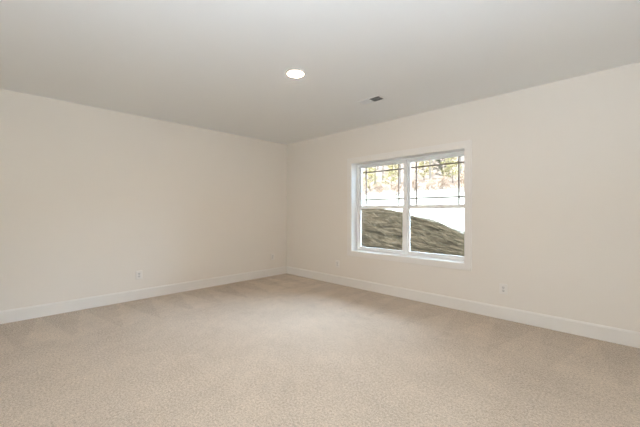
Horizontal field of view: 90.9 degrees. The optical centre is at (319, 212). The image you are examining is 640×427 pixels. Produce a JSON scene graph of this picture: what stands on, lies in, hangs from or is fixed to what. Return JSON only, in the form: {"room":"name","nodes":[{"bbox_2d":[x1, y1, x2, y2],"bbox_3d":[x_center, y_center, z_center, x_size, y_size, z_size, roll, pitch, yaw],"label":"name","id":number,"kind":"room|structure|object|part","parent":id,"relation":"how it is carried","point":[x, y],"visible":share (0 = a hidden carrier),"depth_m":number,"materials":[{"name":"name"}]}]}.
{"room":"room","nodes":[
{"label":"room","id":0,"kind":"room"},
{"bbox_2d":[0,89,286,310],"bbox_3d":[-2.549,-0.009,4.948,0.120,2.860,5.120,0,0,45],"label":"wall","id":1,"kind":"structure","parent":0,"point":[92,198],"depth_m":4.54,"materials":[{"name":"white paint"}]},
{"bbox_2d":[136,270,141,279],"bbox_3d":[-2.699,0.938,4.704,0.008,0.126,0.086,0,0,45],"label":"wall outlet","id":2,"kind":"object","parent":1,"relation":"attached to","point":[138,273],"visible":1,"depth_m":4.70,"materials":[{"name":"white plastic"}]},
{"bbox_2d":[0,266,286,323],"bbox_3d":[-2.453,1.226,4.949,0.016,0.150,4.984,0,0,45],"label":"baseboard","id":3,"kind":"structure","parent":1,"relation":"attached to","point":[18,314],"depth_m":4.54,"materials":[{"name":"white paint"}]},
{"bbox_2d":[0,273,639,426],"bbox_3d":[-0.325,1.361,2.846,6.000,0.120,5.000,0,0,45],"label":"floor","id":4,"kind":"structure","parent":0,"point":[282,350],"depth_m":2.71,"materials":[{"name":"carpet"}]},
{"bbox_2d":[0,0,639,144],"bbox_3d":[-0.367,-1.499,2.803,6.240,0.120,5.120,0,0,45],"label":"ceiling","id":5,"kind":"structure","parent":0,"point":[216,65],"depth_m":2.90,"materials":[{"name":"white paint"}]},
{"bbox_2d":[285,69,305,77],"bbox_3d":[-0.254,-1.431,3.271,0.210,0.016,0.210,0,0,45],"label":"recessed light","id":6,"kind":"object","parent":5,"relation":"in","point":[293,73],"visible":1,"depth_m":3.25,"materials":[{"name":"white paint"}]},
{"bbox_2d":[288,71,302,76],"bbox_3d":[-0.254,-1.430,3.271,0.159,0.014,0.159,0,0,45],"label":"diffuser","id":7,"kind":"object","parent":6,"relation":"attached to","point":[290,73],"depth_m":3.26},
{"bbox_2d":[356,95,386,105],"bbox_3d":[0.658,-1.435,4.053,0.356,0.008,0.176,0,0,45],"label":"ceiling vent","id":8,"kind":"object","parent":5,"relation":"in","point":[377,98],"visible":1,"depth_m":4.04,"materials":[{"name":"white metal"}]},
{"bbox_2d":[287,62,639,331],"bbox_3d":[1.502,-0.069,4.703,6.240,2.980,0.210,0,0,45],"label":"wall","id":9,"kind":"structure","parent":0,"point":[556,165],"depth_m":3.63,"materials":[{"name":"white paint"}]},
{"bbox_2d":[347,140,471,270],"bbox_3d":[1.306,-0.089,4.898,2.083,1.700,0.250,0,0,45],"label":"window","id":10,"kind":"structure","parent":9,"relation":"in","point":[355,165],"depth_m":4.90,"materials":[{"name":"white paint"}]},
{"bbox_3d":[1.026,-0.084,5.291,0.948,1.510,0.082,0,0,45],"label":"frame","id":11,"kind":"part","parent":10,"relation":"part of","materials":[{"name":"white plastic"}]},
{"bbox_3d":[1.019,0.268,5.283,0.888,0.750,0.028,0,0,45],"label":"sash","id":12,"kind":"part","parent":10,"relation":"part of","materials":[{"name":"white plastic"}]},
{"bbox_3d":[1.041,-0.434,5.306,0.888,0.750,0.028,0,0,45],"label":"sash","id":13,"kind":"part","parent":10,"relation":"part of","materials":[{"name":"white plastic"}]},
{"bbox_2d":[362,164,403,205],"bbox_3d":[1.043,-0.445,5.308,0.828,0.668,0.006,0,0,45],"label":"grille","id":14,"kind":"object","parent":10,"relation":"attached to","point":[376,165],"depth_m":5.24,"materials":[{"name":"brown metal"}]},
{"bbox_3d":[1.702,-0.084,4.627,0.948,1.510,0.082,0,0,45],"label":"frame","id":15,"kind":"part","parent":10,"relation":"part of","materials":[{"name":"white plastic"}]},
{"bbox_3d":[1.694,0.268,4.619,0.888,0.750,0.028,0,0,45],"label":"sash","id":16,"kind":"part","parent":10,"relation":"part of","materials":[{"name":"white plastic"}]},
{"bbox_3d":[1.717,-0.434,4.642,0.888,0.750,0.028,0,0,45],"label":"sash","id":17,"kind":"part","parent":10,"relation":"part of","materials":[{"name":"glass"}]},
{"bbox_2d":[411,156,463,204],"bbox_3d":[1.718,-0.445,4.644,0.828,0.668,0.006,0,0,45],"label":"grille","id":18,"kind":"object","parent":10,"relation":"attached to","point":[442,157],"depth_m":4.58,"materials":[{"name":"brown metal"}]},
{"bbox_2d":[287,266,639,347],"bbox_3d":[1.428,1.226,4.617,5.984,0.150,0.016,0,0,45],"label":"baseboard","id":19,"kind":"structure","parent":9,"relation":"attached to","point":[590,330],"depth_m":3.88,"materials":[{"name":"white paint"}]},
{"bbox_2d":[499,283,506,294],"bbox_3d":[2.230,0.936,3.834,0.086,0.126,0.008,0,0,45],"label":"wall outlet","id":20,"kind":"object","parent":9,"relation":"attached to","point":[502,287],"visible":1,"depth_m":3.83,"materials":[{"name":"white plastic"}]},
{"label":"outside","id":21,"kind":"structure","parent":0,"visible":0},
{"bbox_2d":[361,156,463,255],"bbox_3d":[16.724,-9.203,45.855,90.000,21.183,79.760,0,0,45],"label":"ground","id":22,"kind":"structure","parent":21,"point":[450,217],"depth_m":21.13,"materials":[{"name":"soil"}]},
{"bbox_2d":[362,181,369,194],"bbox_3d":[4.923,-2.687,37.150,2.025,2.042,2.146,0,0,2],"label":"shrub","id":23,"kind":"object","parent":22,"relation":"on","point":[363,190],"visible":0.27,"depth_m":36.87,"materials":[{"name":"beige plant"}]},
{"bbox_2d":[362,167,378,188],"bbox_3d":[6.328,-4.311,40.471,2.336,3.936,2.521,0,0,-31],"label":"leafy sapling","id":24,"kind":"object","parent":22,"relation":"on","point":[369,174],"visible":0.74,"depth_m":40.23,"materials":[{"name":"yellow plant"}]},
{"bbox_2d":[372,182,384,192],"bbox_3d":[7.038,-2.777,37.036,1.637,1.558,1.544,0,0,-23],"label":"shrub","id":25,"kind":"object","parent":22,"relation":"on","point":[380,185],"visible":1,"depth_m":37.01,"materials":[{"name":"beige plant"}]},
{"bbox_2d":[381,164,400,184],"bbox_3d":[9.024,-4.992,40.494,2.679,4.182,2.482,0,0,-1],"label":"leafy sapling","id":26,"kind":"object","parent":22,"relation":"on","point":[390,166],"visible":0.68,"depth_m":40.43,"materials":[{"name":"yellow plant"}]},
{"bbox_2d":[388,181,403,194],"bbox_3d":[8.154,-2.458,33.364,1.879,1.788,1.773,0,0,-3],"label":"shrub","id":27,"kind":"object","parent":22,"relation":"on","point":[394,182],"visible":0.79,"depth_m":33.38,"materials":[{"name":"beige plant"}]},
{"bbox_2d":[361,209,463,255],"bbox_3d":[1.609,0.502,10.005,7.998,1.670,5.503,0,0,45],"label":"straw","id":28,"kind":"object","parent":22,"relation":"on","point":[369,212],"visible":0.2,"depth_m":9.15,"materials":[{"name":"brown plant"}]},
{"bbox_2d":[411,179,422,190],"bbox_3d":[10.236,-2.893,34.394,1.539,1.552,1.630,0,0,-18],"label":"shrub","id":29,"kind":"object","parent":22,"relation":"on","point":[413,180],"visible":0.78,"depth_m":34.34,"materials":[{"name":"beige plant"}]},
{"bbox_2d":[414,160,432,177],"bbox_3d":[13.402,-5.904,40.447,2.482,4.182,2.679,0,0,9],"label":"leafy sapling","id":30,"kind":"object","parent":22,"relation":"on","point":[421,162],"visible":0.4,"depth_m":40.48,"materials":[{"name":"yellow plant"}]},
{"bbox_2d":[420,178,439,192],"bbox_3d":[10.967,-2.518,31.310,1.651,1.666,1.750,0,0,-6],"label":"shrub","id":31,"kind":"object","parent":22,"relation":"on","point":[427,183],"visible":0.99,"depth_m":31.18,"materials":[{"name":"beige plant"}]},
{"bbox_2d":[429,160,430,184],"bbox_3d":[12.968,-9.177,37.320,2.435,12.272,2.616,0,0,-28],"label":"slim tree","id":32,"kind":"object","parent":22,"relation":"on","point":[429,160],"visible":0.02,"depth_m":37.25,"materials":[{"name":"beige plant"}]},
{"bbox_2d":[433,158,452,177],"bbox_3d":[14.827,-5.934,38.265,2.439,4.485,2.227,0,0,5],"label":"evergreen tree","id":33,"kind":"object","parent":22,"relation":"on","point":[438,160],"visible":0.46,"depth_m":38.30,"materials":[{"name":"green plant"}]},
{"bbox_2d":[435,176,451,188],"bbox_3d":[12.884,-2.991,32.774,1.662,1.676,1.761,0,0,27],"label":"shrub","id":34,"kind":"object","parent":22,"relation":"on","point":[439,178],"visible":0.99,"depth_m":32.63,"materials":[{"name":"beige plant"}]},
{"bbox_2d":[440,157,463,182],"bbox_3d":[15.051,-5.113,35.569,2.679,4.182,2.482,0,0,-28],"label":"leafy sapling","id":35,"kind":"object","parent":22,"relation":"on","point":[449,159],"visible":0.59,"depth_m":35.48,"materials":[{"name":"yellow plant"}]},
{"bbox_2d":[452,170,463,188],"bbox_3d":[13.343,-2.780,28.501,2.271,2.162,2.143,0,0,9],"label":"shrub","id":36,"kind":"object","parent":22,"relation":"on","point":[462,178],"visible":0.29,"depth_m":28.83,"materials":[{"name":"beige plant"}]}
]}

